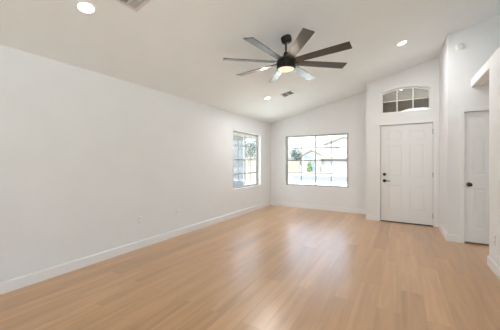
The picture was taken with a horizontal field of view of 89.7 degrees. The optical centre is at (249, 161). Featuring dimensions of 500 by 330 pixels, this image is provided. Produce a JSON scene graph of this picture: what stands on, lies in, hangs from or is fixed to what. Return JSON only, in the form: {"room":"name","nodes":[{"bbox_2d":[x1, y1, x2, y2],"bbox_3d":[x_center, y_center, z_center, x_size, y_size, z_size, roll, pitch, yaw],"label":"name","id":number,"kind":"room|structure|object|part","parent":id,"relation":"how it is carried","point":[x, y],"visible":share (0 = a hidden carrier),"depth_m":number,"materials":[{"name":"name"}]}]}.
{"room":"empty living room","nodes":[
{"label":"empty living room","id":0,"kind":"room"},
{"bbox_2d":[0,44,270,281],"bbox_3d":[-2.154,0.065,2.934,0.150,2.398,10.818,0,0,31],"label":"wall","id":1,"kind":"structure","parent":0,"point":[85,154],"depth_m":3.16,"materials":[{"name":"paint"}]},
{"bbox_2d":[0,201,270,294],"bbox_3d":[-2.122,1.208,2.827,0.015,0.112,10.668,0,0,31],"label":"baseboard","id":2,"kind":"structure","parent":1,"relation":"attached to","point":[32,278],"depth_m":3.21,"materials":[{"name":"white paint"}]},
{"bbox_2d":[138,216,141,224],"bbox_3d":[-1.612,0.856,3.684,0.010,0.116,0.072,0,0,31],"label":"wall outlet","id":3,"kind":"object","parent":1,"relation":"attached to","point":[139,217],"visible":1,"depth_m":3.68,"materials":[{"name":"white plastic"}]},
{"bbox_2d":[233,131,257,188],"bbox_3d":[-0.131,-0.054,6.356,0.062,1.365,1.320,0,0,31],"label":"window","id":4,"kind":"structure","parent":1,"relation":"in","point":[244,146],"depth_m":6.36,"materials":[{"name":"grey plastic"}]},
{"bbox_3d":[-0.286,-0.054,6.088,0.020,1.321,0.656,0,0,31],"label":"sash","id":5,"kind":"part","parent":4,"relation":"part of","materials":[{"name":"grey"}]},
{"bbox_3d":[0.013,-0.054,6.632,0.020,1.321,0.656,0,0,31],"label":"sash","id":6,"kind":"part","parent":4,"relation":"part of","materials":[{"name":"grey"}]},
{"bbox_2d":[0,205,499,329],"bbox_3d":[0.651,1.339,1.165,6.781,0.150,10.968,0,0,31],"label":"floor","id":7,"kind":"structure","parent":0,"point":[272,267],"depth_m":2.57,"materials":[{"name":"brown wood"}]},
{"bbox_2d":[0,0,499,123],"bbox_3d":[0.604,-1.975,1.135,7.531,1.954,11.568,0,0,31],"label":"ceiling","id":8,"kind":"structure","parent":0,"point":[178,48],"depth_m":3.16,"materials":[{"name":"paint"}]},
{"bbox_2d":[75,0,96,13],"bbox_3d":[-1.423,-1.341,2.182,0.158,0.045,0.162,0,0,27],"label":"recessed light","id":9,"kind":"object","parent":8,"relation":"in","point":[86,7],"visible":1,"depth_m":2.17,"materials":[{"name":"white plastic"}]},
{"bbox_2d":[116,0,150,11],"bbox_3d":[-0.998,-1.422,2.169,0.257,0.070,0.225,0,0,31],"label":"ceiling vent","id":10,"kind":"object","parent":8,"relation":"in","point":[136,5],"visible":1,"depth_m":2.23,"materials":[{"name":"white metal"}]},
{"bbox_2d":[223,28,351,82],"bbox_3d":[0.460,-1.388,3.213,1.522,0.442,1.522,0,0,-30],"label":"ceiling fan","id":11,"kind":"object","parent":8,"relation":"hanging from","point":[287,62],"visible":1,"depth_m":3.10,"materials":[{"name":"wood"}]},
{"bbox_3d":[-0.009,-1.272,3.149,0.657,0.008,0.128,0,12,-8],"label":"blade","id":12,"kind":"part","parent":11,"relation":"part of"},
{"bbox_3d":[0.083,-1.272,3.499,0.657,0.008,0.128,0,12,37],"label":"blade","id":13,"kind":"part","parent":11,"relation":"part of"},
{"bbox_3d":[0.173,-1.272,2.836,0.128,0.008,0.657,15,9,36],"label":"blade","id":14,"kind":"part","parent":11,"relation":"part of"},
{"bbox_3d":[0.396,-1.272,3.682,0.128,0.008,0.657,-12,2,-8],"label":"blade","id":15,"kind":"part","parent":11,"relation":"part of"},
{"bbox_3d":[0.524,-1.272,2.744,0.128,0.008,0.657,12,-2,-8],"label":"blade","id":16,"kind":"part","parent":11,"relation":"part of","materials":[{"name":"brown wood"}]},
{"bbox_3d":[0.746,-1.272,3.590,0.128,0.008,0.657,-15,-9,36],"label":"blade","id":17,"kind":"part","parent":11,"relation":"part of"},
{"bbox_3d":[0.929,-1.272,3.277,0.657,0.008,0.128,0,-12,-8],"label":"blade","id":18,"kind":"part","parent":11,"relation":"part of","materials":[{"name":"brown wood"}]},
{"bbox_3d":[0.837,-1.272,2.926,0.657,0.008,0.128,0,-12,37],"label":"blade","id":19,"kind":"part","parent":11,"relation":"part of","materials":[{"name":"brown wood"}]},
{"bbox_2d":[280,90,294,96],"bbox_3d":[0.780,-1.413,5.215,0.257,0.070,0.225,0,0,31],"label":"ceiling vent","id":20,"kind":"object","parent":8,"relation":"in","point":[290,92],"visible":1,"depth_m":5.20,"materials":[{"name":"white metal"}]},
{"bbox_2d":[396,40,407,45],"bbox_3d":[2.408,-1.884,3.984,0.158,0.045,0.162,0,0,27],"label":"recessed light","id":21,"kind":"object","parent":8,"relation":"in","point":[403,42],"visible":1,"depth_m":3.97,"materials":[{"name":"white plastic"}]},
{"bbox_2d":[271,91,365,208],"bbox_3d":[1.782,-0.234,6.793,2.636,2.995,0.150,0,0,31],"label":"wall","id":22,"kind":"structure","parent":0,"point":[347,115],"depth_m":6.54,"materials":[{"name":"paint"}]},
{"bbox_2d":[286,133,347,187],"bbox_3d":[1.783,-0.039,6.821,1.702,1.395,0.062,0,0,31],"label":"window","id":23,"kind":"structure","parent":22,"relation":"in","point":[331,135],"depth_m":6.81,"materials":[{"name":"grey plastic"}]},
{"bbox_3d":[1.432,-0.039,7.025,0.847,1.351,0.020,0,0,31],"label":"sash","id":24,"kind":"part","parent":23,"relation":"part of","materials":[{"name":"grey"}]},
{"bbox_3d":[2.140,-0.039,6.628,0.847,1.351,0.020,0,0,31],"label":"sash","id":25,"kind":"part","parent":23,"relation":"part of","materials":[{"name":"grey"}]},
{"bbox_2d":[271,201,365,213],"bbox_3d":[1.746,1.208,6.718,2.621,0.112,0.015,0,0,31],"label":"baseboard","id":26,"kind":"structure","parent":22,"relation":"attached to","point":[318,207],"depth_m":6.64,"materials":[{"name":"white paint"}]},
{"bbox_2d":[366,58,438,221],"bbox_3d":[3.215,-0.400,5.222,1.437,3.326,0.150,0,0,31],"label":"wall","id":27,"kind":"structure","parent":0,"point":[427,72],"depth_m":5.30,"materials":[{"name":"paint"}]},
{"bbox_2d":[366,214,376,220],"bbox_3d":[2.646,1.208,5.467,0.210,0.112,0.015,0,0,31],"label":"baseboard","id":28,"kind":"structure","parent":27,"relation":"attached to","point":[368,217],"depth_m":5.46,"materials":[{"name":"white paint"}]},
{"bbox_2d":[379,84,432,113],"bbox_3d":[3.175,-1.312,5.150,0.938,0.550,0.014,0,0,31],"label":"window frame","id":29,"kind":"structure","parent":27,"relation":"in","point":[405,85],"depth_m":5.13,"materials":[{"name":"white paint"}]},
{"bbox_2d":[382,87,429,112],"bbox_3d":[3.215,-1.289,5.216,0.848,0.505,0.040,0,0,31],"label":"window","id":30,"kind":"structure","parent":27,"relation":"in","point":[396,90],"depth_m":5.20,"materials":[{"name":"white"}]},
{"bbox_2d":[380,123,432,226],"bbox_3d":[3.218,0.245,5.199,0.923,2.036,0.170,0,0,31],"label":"door","id":31,"kind":"structure","parent":27,"relation":"in","point":[407,149],"depth_m":5.14,"materials":[{"name":"white paint"}]},
{"bbox_2d":[377,119,436,226],"bbox_3d":[3.223,0.213,5.209,1.040,2.101,0.164,0,0,31],"label":"door frame","id":32,"kind":"structure","parent":27,"relation":"attached to","point":[434,121],"depth_m":5.08,"materials":[{"name":"white paint"}]},
{"bbox_2d":[383,88,428,102],"bbox_3d":[4.533,-1.776,5.856,3.045,0.120,2.293,0,0,31],"label":"ceiling","id":33,"kind":"structure","parent":0,"point":[403,94],"depth_m":6.44,"materials":[{"name":"beige paint"}]},
{"bbox_2d":[383,98,428,112],"bbox_3d":[5.071,-0.236,6.754,3.045,3.400,0.200,0,0,31],"label":"wall","id":34,"kind":"structure","parent":0,"point":[420,103],"depth_m":7.06,"materials":[{"name":"beige paint"}]},
{"bbox_2d":[439,41,445,230],"bbox_3d":[3.518,-0.382,4.475,0.150,3.292,0.821,0,0,31],"label":"wall","id":35,"kind":"structure","parent":0,"point":[442,59],"depth_m":4.50,"materials":[{"name":"paint"}]},
{"bbox_2d":[438,222,446,240],"bbox_3d":[3.404,1.208,4.446,0.015,0.112,0.986,0,0,31],"label":"baseboard","id":36,"kind":"structure","parent":35,"relation":"attached to","point":[440,226],"depth_m":4.39,"materials":[{"name":"white paint"}]},
{"bbox_2d":[446,15,499,235],"bbox_3d":[4.301,-0.677,3.439,2.558,3.881,0.150,0,0,31],"label":"wall","id":37,"kind":"structure","parent":0,"point":[481,40],"depth_m":3.96,"materials":[{"name":"paint"}]},
{"bbox_2d":[447,234,459,242],"bbox_3d":[3.226,1.208,3.988,0.150,0.112,0.015,0,0,31],"label":"baseboard","id":38,"kind":"structure","parent":37,"relation":"attached to","point":[450,237],"depth_m":3.98,"materials":[{"name":"white paint"}]},
{"bbox_2d":[455,43,464,49],"bbox_3d":[3.293,-1.812,3.938,0.112,0.112,0.032,0,0,31],"label":"smoke detector","id":39,"kind":"object","parent":37,"relation":"attached to","point":[459,46],"visible":1,"depth_m":3.93,"materials":[{"name":"white plastic"}]},
{"bbox_2d":[460,106,488,242],"bbox_3d":[3.644,0.213,3.825,0.732,2.101,0.164,0,0,31],"label":"door frame","id":40,"kind":"structure","parent":37,"relation":"attached to","point":[486,108],"depth_m":3.92,"materials":[{"name":"white paint"}]},
{"bbox_2d":[464,111,488,243],"bbox_3d":[3.612,0.234,3.766,0.618,2.015,0.104,0,0,31],"label":"door","id":41,"kind":"structure","parent":37,"relation":"in","point":[476,124],"depth_m":3.86,"materials":[{"name":"white paint"}]},
{"bbox_2d":[471,47,499,266],"bbox_3d":[2.544,-0.007,2.315,0.120,2.541,3.586,0,0,31],"label":"wall","id":42,"kind":"structure","parent":0,"point":[490,70],"depth_m":2.94,"materials":[{"name":"paint"}]},
{"bbox_2d":[487,255,499,278],"bbox_3d":[2.304,1.208,1.929,0.135,0.112,2.677,0,0,31],"label":"baseboard","id":43,"kind":"structure","parent":42,"relation":"attached to","point":[491,263],"depth_m":2.90,"materials":[{"name":"white paint"}]},
{"bbox_2d":[493,234,495,245],"bbox_3d":[2.821,0.898,2.903,0.010,0.116,0.072,0,0,31],"label":"wall outlet","id":44,"kind":"object","parent":42,"relation":"attached to","point":[494,236],"visible":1,"depth_m":2.89,"materials":[{"name":"white plastic"}]},
{"label":"outside","id":45,"kind":"structure","parent":0,"visible":0},
{"bbox_2d":[288,165,346,176],"bbox_3d":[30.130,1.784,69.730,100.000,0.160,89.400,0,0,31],"label":"ground","id":46,"kind":"structure","parent":45,"point":[339,174],"depth_m":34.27,"materials":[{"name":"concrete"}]},
{"bbox_2d":[288,161,299,172],"bbox_3d":[5.582,0.780,41.072,5.350,1.846,0.200,0,0,31],"label":"wall","id":47,"kind":"structure","parent":46,"relation":"on","point":[293,166],"depth_m":40.05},
{"bbox_2d":[290,149,300,159],"bbox_3d":[7.667,-0.330,42.029,2.152,4.066,2.291,0,0,31],"label":"tree","id":48,"kind":"object","parent":46,"relation":"on","point":[297,156],"visible":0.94,"depth_m":41.65,"materials":[{"name":"green plant"}]},
{"bbox_2d":[306,161,312,171],"bbox_3d":[9.746,0.841,41.344,1.121,1.941,1.123,0,0,31],"label":"shrub","id":49,"kind":"object","parent":46,"relation":"on","point":[309,168],"visible":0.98,"depth_m":41.23,"materials":[{"name":"green plant"}]},
{"bbox_2d":[302,136,346,172],"bbox_3d":[16.287,-1.391,46.339,10.700,6.190,11.960,0,0,31],"label":"house","id":50,"kind":"structure","parent":46,"relation":"on","point":[340,153],"depth_m":42.69,"materials":[{"name":"beige paint"}]},
{"bbox_3d":[10.895,0.739,43.566,1.000,1.850,0.040,0,0,31],"label":"entry door","id":51,"kind":"part","parent":50,"relation":"part of","materials":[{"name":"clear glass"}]},
{"bbox_3d":[11.563,0.594,42.443,0.300,2.220,0.300,0,0,31],"label":"porch post","id":52,"kind":"part","parent":50,"relation":"part of","materials":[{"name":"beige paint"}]},
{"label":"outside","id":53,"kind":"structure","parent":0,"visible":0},
{"bbox_2d":[288,180,346,183],"bbox_3d":[2.115,1.778,22.982,100.000,0.170,3.200,0,0,31],"label":"verge","id":54,"kind":"structure","parent":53,"point":[288,180],"depth_m":21.83,"materials":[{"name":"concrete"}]},
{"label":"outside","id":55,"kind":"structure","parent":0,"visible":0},
{"bbox_2d":[288,175,346,181],"bbox_3d":[5.045,1.794,27.871,100.000,0.140,8.200,0,0,31],"label":"street","id":56,"kind":"structure","parent":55,"point":[290,177],"depth_m":26.27,"materials":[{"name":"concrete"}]},
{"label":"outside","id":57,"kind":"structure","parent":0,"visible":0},
{"bbox_2d":[251,182,346,185],"bbox_3d":[-7.630,1.494,-3.005,70.000,0.140,47.000,0,0,31],"label":"ground","id":58,"kind":"structure","parent":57,"point":[251,182],"depth_m":16.65,"materials":[{"name":"white"}]},
{"bbox_2d":[233,132,255,186],"bbox_3d":[-4.811,-0.457,9.528,5.950,3.760,10.200,0,0,31],"label":"house","id":59,"kind":"structure","parent":58,"relation":"on","point":[235,135],"depth_m":11.68,"materials":[{"name":"grey paint"}]},
{"bbox_2d":[246,156,255,181],"bbox_3d":[-0.841,0.505,18.341,5.700,1.837,0.200,0,0,31],"label":"wall","id":60,"kind":"structure","parent":58,"relation":"on","point":[253,163],"depth_m":17.62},
{"bbox_2d":[246,138,255,184],"bbox_3d":[-0.091,-0.307,15.905,2.084,3.460,2.122,0,0,31],"label":"tree","id":61,"kind":"object","parent":58,"relation":"on","point":[253,141],"visible":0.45,"depth_m":15.85,"materials":[{"name":"green plant"}]}
]}

